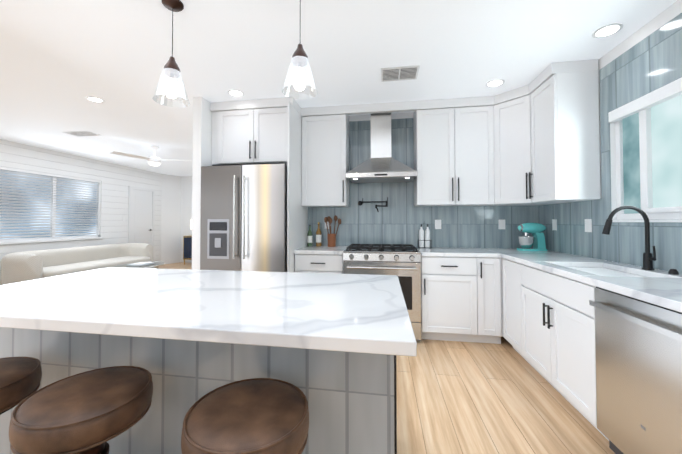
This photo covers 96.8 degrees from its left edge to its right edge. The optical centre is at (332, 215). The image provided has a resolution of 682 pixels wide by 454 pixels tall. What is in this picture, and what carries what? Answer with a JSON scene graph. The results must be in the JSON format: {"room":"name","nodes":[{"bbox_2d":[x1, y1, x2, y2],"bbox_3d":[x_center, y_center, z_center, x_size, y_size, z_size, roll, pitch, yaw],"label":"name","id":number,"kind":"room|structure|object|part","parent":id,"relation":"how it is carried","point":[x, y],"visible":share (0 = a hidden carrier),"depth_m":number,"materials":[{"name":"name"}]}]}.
{"room":"kitchen","nodes":[
{"label":"kitchen","id":0,"kind":"room"},
{"bbox_2d":[0,139,161,283],"bbox_3d":[-5.769,0.007,3.617,0.100,2.600,11.300,0,-1,9],"label":"wall","id":1,"kind":"structure","parent":0,"point":[117,180],"depth_m":6.80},
{"bbox_2d":[0,166,103,244],"bbox_3d":[-5.368,-0.152,5.850,0.135,1.295,2.010,0,-1,9],"label":"window","id":2,"kind":"structure","parent":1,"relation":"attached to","point":[40,206],"depth_m":5.72,"materials":[{"name":"white plastic"}]},
{"bbox_2d":[128,186,154,260],"bbox_3d":[-4.973,0.330,7.929,0.060,2.119,0.860,0,-1,9],"label":"door","id":3,"kind":"structure","parent":1,"relation":"in","point":[141,212],"depth_m":7.91,"materials":[{"name":"white wood"}]},
{"bbox_2d":[161,174,191,263],"bbox_3d":[-2.768,0.104,8.619,4.390,2.600,0.650,0,-1,9],"label":"wall","id":4,"kind":"structure","parent":0,"point":[176,207],"depth_m":8.99,"materials":[{"name":"white paint"}]},
{"bbox_2d":[180,259,191,262],"bbox_3d":[-2.634,1.357,8.792,3.950,0.100,0.015,0,-1,9],"label":"baseboard","id":5,"kind":"structure","parent":4,"relation":"attached to","point":[186,261],"depth_m":9.06,"materials":[{"name":"white"}]},
{"bbox_2d":[192,96,213,269],"bbox_3d":[-1.046,0.051,5.886,0.100,2.600,5.280,0,-1,9],"label":"wall","id":6,"kind":"structure","parent":0,"point":[202,134],"depth_m":3.30,"materials":[{"name":"white paint"}]},
{"bbox_2d":[0,0,676,175],"bbox_3d":[-1.759,-1.336,2.980,8.230,0.060,11.500,0,-1,9],"label":"ceiling","id":7,"kind":"structure","parent":0,"point":[60,60],"depth_m":2.46,"materials":[{"name":"white paint"}]},
{"bbox_2d":[62,131,101,136],"bbox_3d":[-3.882,-1.268,4.698,0.440,0.008,0.240,0,-1,9],"label":"ceiling vent","id":8,"kind":"object","parent":7,"relation":"in","point":[81,133],"visible":0.98,"depth_m":4.68,"materials":[{"name":"white metal"}]},
{"bbox_2d":[85,96,104,102],"bbox_3d":[-2.651,-1.294,3.380,0.170,0.007,0.170,0,-1,9],"label":"recessed light","id":9,"kind":"object","parent":7,"relation":"in","point":[94,99],"visible":0.98,"depth_m":3.37,"materials":[{"name":"white"}]},
{"bbox_2d":[110,145,160,166],"bbox_3d":[-3.152,-1.079,5.424,1.215,0.356,1.250,0,-1,9],"label":"ceiling fan","id":10,"kind":"object","parent":7,"relation":"hanging from","point":[154,161],"visible":1,"depth_m":5.40,"materials":[{"name":"white"}]},
{"bbox_2d":[152,0,189,107],"bbox_3d":[-0.997,-1.016,1.885,0.208,0.619,0.208,0,-1,9],"label":"pendant light","id":11,"kind":"object","parent":7,"relation":"hanging from","point":[171,79],"visible":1,"depth_m":1.85,"materials":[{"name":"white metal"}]},
{"bbox_2d":[227,90,243,96],"bbox_3d":[-1.026,-1.297,3.213,0.170,0.007,0.170,0,-1,9],"label":"recessed light","id":12,"kind":"object","parent":7,"relation":"in","point":[236,93],"visible":1,"depth_m":3.21,"materials":[{"name":"white plastic"}]},
{"bbox_2d":[282,0,317,99],"bbox_3d":[-0.187,-1.019,1.751,0.208,0.619,0.208,0,-1,9],"label":"pendant light","id":13,"kind":"object","parent":7,"relation":"hanging from","point":[299,71],"visible":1,"depth_m":1.70,"materials":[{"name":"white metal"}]},
{"bbox_2d":[381,65,419,81],"bbox_3d":[0.617,-1.304,2.789,0.340,0.008,0.260,0,-1,9],"label":"ceiling vent","id":14,"kind":"object","parent":7,"relation":"in","point":[399,73],"visible":0.98,"depth_m":2.78,"materials":[{"name":"white metal"}]},
{"bbox_2d":[485,79,504,86],"bbox_3d":[1.601,-1.301,2.981,0.170,0.007,0.170,0,-1,9],"label":"recessed light","id":15,"kind":"object","parent":7,"relation":"in","point":[495,83],"visible":1,"depth_m":2.98,"materials":[{"name":"white plastic"}]},
{"bbox_2d":[592,23,623,37],"bbox_3d":[1.962,-1.317,2.161,0.170,0.007,0.170,0,-1,9],"label":"recessed light","id":16,"kind":"object","parent":7,"relation":"in","point":[608,30],"visible":1,"depth_m":2.15,"materials":[{"name":"white plastic"}]},
{"bbox_2d":[154,262,614,453],"bbox_3d":[-1.759,1.324,2.928,8.230,0.060,11.500,0,-1,9],"label":"floor","id":17,"kind":"structure","parent":0,"point":[460,397],"depth_m":2.01,"materials":[{"name":"brown wood"}]},
{"bbox_2d":[0,357,41,413],"bbox_3d":[-1.259,0.908,1.049,0.388,0.697,0.388,0,-1,9],"label":"stool","id":18,"kind":"object","parent":17,"relation":"on","point":[20,378],"visible":1,"depth_m":1.08,"materials":[{"name":"brown leather"}]},
{"bbox_2d":[9,366,152,453],"bbox_3d":[-0.785,0.906,0.971,0.388,0.697,0.388,0,-1,9],"label":"stool","id":19,"kind":"object","parent":17,"relation":"on","point":[94,411],"visible":1,"depth_m":0.89,"materials":[{"name":"brown leather"}]},
{"bbox_2d":[183,235,191,264],"bbox_3d":[-3.425,0.994,8.708,1.632,0.821,0.446,0,-1,9],"label":"console","id":20,"kind":"object","parent":17,"relation":"on","point":[187,247],"visible":0.12,"depth_m":8.60,"materials":[{"name":"blue paint"}]},
{"bbox_2d":[0,331,396,453],"bbox_3d":[-0.647,0.826,1.507,1.868,0.880,0.800,0,-1,9],"label":"kitchen island","id":21,"kind":"object","parent":17,"relation":"on","point":[352,399],"depth_m":1.18,"materials":[{"name":"grey tile"}]},
{"bbox_2d":[0,267,416,358],"bbox_3d":[-0.664,0.365,1.448,1.960,0.040,1.000,0,-1,9],"label":"island countertop","id":22,"kind":"structure","parent":21,"relation":"on","point":[339,314],"depth_m":1.11,"materials":[{"name":"white stone"}]},
{"bbox_2d":[200,164,286,271],"bbox_3d":[-0.893,0.391,3.558,0.936,1.830,0.911,0,-1,9],"label":"fridge","id":23,"kind":"object","parent":17,"relation":"on","point":[243,222],"visible":0.52,"depth_m":3.17,"materials":[{"name":"silver metal"}]},
{"bbox_2d":[181,378,308,453],"bbox_3d":[-0.246,0.905,0.882,0.388,0.697,0.388,0,-1,9],"label":"stool","id":24,"kind":"object","parent":17,"relation":"on","point":[259,416],"visible":1,"depth_m":0.83,"materials":[{"name":"brown leather"}]},
{"bbox_2d":[294,246,347,273],"bbox_3d":[-0.106,0.846,3.577,0.543,0.920,0.641,0,-1,9],"label":"base cabinet","id":25,"kind":"object","parent":17,"relation":"on","point":[308,259],"depth_m":3.28,"materials":[{"name":"white wood"}]},
{"bbox_2d":[307,225,311,245],"bbox_3d":[-0.289,0.254,3.872,0.066,0.273,0.064,0,-1,9],"label":"oil bottle","id":26,"kind":"object","parent":25,"relation":"on","point":[309,238],"visible":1,"depth_m":3.85,"materials":[{"name":"green glass"}]},
{"bbox_2d":[316,222,320,245],"bbox_3d":[-0.175,0.239,3.853,0.072,0.303,0.070,0,-1,9],"label":"oil bottle","id":27,"kind":"object","parent":25,"relation":"on","point":[318,237],"visible":1,"depth_m":3.83,"materials":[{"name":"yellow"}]},
{"bbox_3d":[-0.106,0.406,3.586,0.543,0.040,0.641,0,-1,9],"label":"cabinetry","id":28,"kind":"part","parent":25,"relation":"part of","materials":[{"name":"white stone"}]},
{"bbox_2d":[324,215,340,246],"bbox_3d":[0.003,0.193,3.807,0.224,0.393,0.114,0,-1,9],"label":"utensil crock","id":29,"kind":"object","parent":25,"relation":"on","point":[331,238],"visible":0.98,"depth_m":3.78,"materials":[{"name":"brown wood"}]},
{"bbox_2d":[343,244,420,340],"bbox_3d":[0.553,0.826,3.417,0.799,0.955,0.736,0,-1,9],"label":"range","id":30,"kind":"object","parent":17,"relation":"on","point":[402,262],"visible":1,"depth_m":3.11,"materials":[{"name":"silver metal"}]},
{"bbox_2d":[421,256,486,342],"bbox_3d":[1.255,0.862,3.351,0.598,0.880,0.620,0,-1,9],"label":"base cabinet","id":31,"kind":"object","parent":17,"relation":"on","point":[461,299],"depth_m":3.05,"materials":[{"name":"white wood"}]},
{"bbox_2d":[416,247,497,257],"bbox_3d":[1.330,0.402,3.348,0.748,0.040,0.641,0,-1,9],"label":"countertop","id":32,"kind":"structure","parent":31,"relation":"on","point":[434,251],"depth_m":3.08,"materials":[{"name":"stone"}]},
{"bbox_2d":[418,224,431,247],"bbox_3d":[1.107,0.230,3.640,0.155,0.313,0.084,0,-1,9],"label":"soap caddy","id":33,"kind":"object","parent":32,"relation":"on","point":[428,242],"visible":1,"depth_m":3.62,"materials":[{"name":"white plastic"}]},
{"bbox_2d":[487,257,502,343],"bbox_3d":[1.584,0.861,3.297,0.308,0.880,0.620,0,-1,9],"label":"base cabinet","id":34,"kind":"object","parent":17,"relation":"on","point":[494,265],"depth_m":2.99,"materials":[{"name":"white wood"}]},
{"bbox_2d":[503,258,514,348],"bbox_3d":[1.936,0.849,2.696,0.620,0.880,0.490,0,-1,9],"label":"base cabinet","id":35,"kind":"object","parent":17,"relation":"on","point":[508,265],"depth_m":2.83,"materials":[{"name":"white wood"}]},
{"bbox_2d":[515,262,644,440],"bbox_3d":[1.837,0.838,2.097,0.620,0.880,0.965,0,-1,9],"label":"base cabinet","id":36,"kind":"object","parent":17,"relation":"on","point":[549,327],"depth_m":2.03,"materials":[{"name":"white wood"}]},
{"bbox_2d":[486,248,681,312],"bbox_3d":[1.775,0.476,1.737,0.645,0.250,3.671,0,-1,9],"label":"countertop","id":37,"kind":"structure","parent":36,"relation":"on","point":[661,288],"depth_m":1.82,"materials":[{"name":"stone"}]},
{"bbox_2d":[517,223,546,250],"bbox_3d":[2.163,0.228,3.284,0.294,0.303,0.185,0,-1,9],"label":"stand mixer","id":38,"kind":"object","parent":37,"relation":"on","point":[536,240],"visible":1,"depth_m":3.24,"materials":[{"name":"teal metal"}]},
{"bbox_2d":[602,205,678,274],"bbox_3d":[1.938,0.142,1.923,0.290,0.421,0.221,0,-1,9],"label":"faucet","id":39,"kind":"object","parent":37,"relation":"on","point":[649,258],"visible":1,"depth_m":1.98,"materials":[{"name":"black metal"}]},
{"bbox_2d":[589,287,681,453],"bbox_3d":[1.675,0.824,1.321,0.647,0.878,0.606,0,-1,9],"label":"dishwasher","id":40,"kind":"object","parent":17,"relation":"on","point":[639,374],"visible":0.9,"depth_m":1.39,"materials":[{"name":"grey metal"}]},
{"bbox_3d":[-3.664,1.339,5.600,2.900,0.011,3.850,0,-1,9],"label":"rug","id":41,"kind":"object","parent":17,"relation":"on","visible":0},
{"bbox_2d":[0,243,152,284],"bbox_3d":[-4.766,0.984,5.957,0.970,0.711,2.640,0,-1,9],"label":"sofa","id":42,"kind":"object","parent":41,"relation":"on","point":[16,267],"visible":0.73,"depth_m":5.56,"materials":[{"name":"fabric"}]},
{"bbox_2d":[112,261,165,267],"bbox_3d":[-3.618,1.113,5.572,0.734,0.436,1.254,0,-1,9],"label":"coffee table","id":43,"kind":"object","parent":41,"relation":"on","point":[153,264],"visible":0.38,"depth_m":5.60,"materials":[{"name":"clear glass"}]},
{"bbox_2d":[349,112,445,247],"bbox_3d":[0.566,0.012,3.867,3.940,2.600,0.100,0,-1,9],"label":"wall","id":44,"kind":"structure","parent":0,"point":[402,115],"depth_m":3.81,"materials":[{"name":"white paint"}]},
{"bbox_2d":[210,97,301,174],"bbox_3d":[-0.870,-0.935,3.725,0.956,0.708,0.677,0,-1,9],"label":"upper cabinet","id":45,"kind":"object","parent":44,"relation":"attached to","point":[269,130],"depth_m":3.39,"materials":[{"name":"white wood"}]},
{"bbox_2d":[298,105,349,206],"bbox_3d":[-0.080,-0.700,3.754,0.540,1.178,0.338,0,-1,9],"label":"upper cabinet","id":46,"kind":"object","parent":44,"relation":"attached to","point":[322,181],"depth_m":3.59,"materials":[{"name":"white wood"}]},
{"bbox_2d":[346,113,416,182],"bbox_3d":[0.572,-0.823,3.572,0.777,0.823,0.492,0,-1,9],"label":"range hood","id":47,"kind":"object","parent":44,"relation":"attached to","point":[381,165],"visible":0.98,"depth_m":3.51,"materials":[{"name":"silver metal"}]},
{"bbox_2d":[308,118,538,247],"bbox_3d":[1.041,-0.411,3.742,2.760,1.600,0.008,0,-1,9],"label":"wall tile","id":48,"kind":"structure","parent":44,"relation":"attached to","point":[401,218],"depth_m":3.77,"materials":[{"name":"blue tile"}]},
{"bbox_2d":[358,197,387,211],"bbox_3d":[0.496,-0.130,3.762,0.382,0.182,0.073,0,-1,19],"label":"pot filler","id":49,"kind":"object","parent":48,"relation":"attached to","point":[360,203],"visible":1,"depth_m":3.74,"materials":[{"name":"black metal"}]},
{"bbox_2d":[435,220,440,228],"bbox_3d":[1.286,0.108,3.683,0.075,0.115,0.008,0,-1,9],"label":"electrical outlet","id":50,"kind":"object","parent":48,"relation":"attached to","point":[437,224],"visible":1,"depth_m":3.68,"materials":[{"name":"white plastic"}]},
{"bbox_2d":[498,220,504,228],"bbox_3d":[1.996,0.106,3.565,0.075,0.115,0.008,0,-1,9],"label":"electrical outlet","id":51,"kind":"object","parent":48,"relation":"attached to","point":[501,224],"visible":1,"depth_m":3.56,"materials":[{"name":"white plastic"}]},
{"bbox_2d":[414,96,489,205],"bbox_3d":[1.402,-0.705,3.487,0.862,1.178,0.382,0,-1,9],"label":"upper cabinet","id":52,"kind":"object","parent":44,"relation":"attached to","point":[452,135],"depth_m":3.35,"materials":[{"name":"white wood"}]},
{"bbox_2d":[560,0,681,273],"bbox_3d":[1.899,-0.060,0.160,0.100,2.600,6.980,0,-1,9],"label":"wall","id":53,"kind":"structure","parent":0,"point":[666,15],"depth_m":2.32,"materials":[{"name":"white paint"}]},
{"bbox_2d":[490,85,558,205],"bbox_3d":[2.017,-0.709,3.250,0.650,1.178,0.649,0,-1,9],"label":"upper cabinet","id":54,"kind":"object","parent":53,"relation":"attached to","point":[509,165],"depth_m":3.16,"materials":[{"name":"white wood"}]},
{"bbox_2d":[526,59,600,202],"bbox_3d":[2.075,-0.718,2.785,0.384,1.178,0.470,0,-1,9],"label":"upper cabinet","id":55,"kind":"object","parent":53,"relation":"attached to","point":[535,141],"depth_m":2.57,"materials":[{"name":"white wood"}]},
{"bbox_2d":[539,13,681,273],"bbox_3d":[2.123,-0.437,1.850,0.008,1.580,3.372,0,-1,9],"label":"wall tile","id":56,"kind":"structure","parent":53,"relation":"attached to","point":[649,63],"depth_m":2.28,"materials":[{"name":"blue tile"}]},
{"bbox_2d":[552,219,556,229],"bbox_3d":[2.337,0.099,3.187,0.008,0.115,0.075,0,-1,9],"label":"electrical outlet","id":57,"kind":"object","parent":56,"relation":"attached to","point":[554,224],"visible":1,"depth_m":3.18,"materials":[{"name":"white plastic"}]},
{"bbox_2d":[585,219,591,231],"bbox_3d":[2.250,0.088,2.664,0.008,0.115,0.085,0,-1,9],"label":"electrical outlet","id":58,"kind":"object","parent":56,"relation":"attached to","point":[588,225],"visible":1,"depth_m":2.65,"materials":[{"name":"white plastic"}]},
{"bbox_2d":[608,77,681,221],"bbox_3d":[2.182,-0.395,1.970,0.100,0.880,0.890,0,-1,9],"label":"window","id":59,"kind":"structure","parent":53,"relation":"in","point":[648,134],"depth_m":2.10,"materials":[{"name":"white plastic"}]}
]}

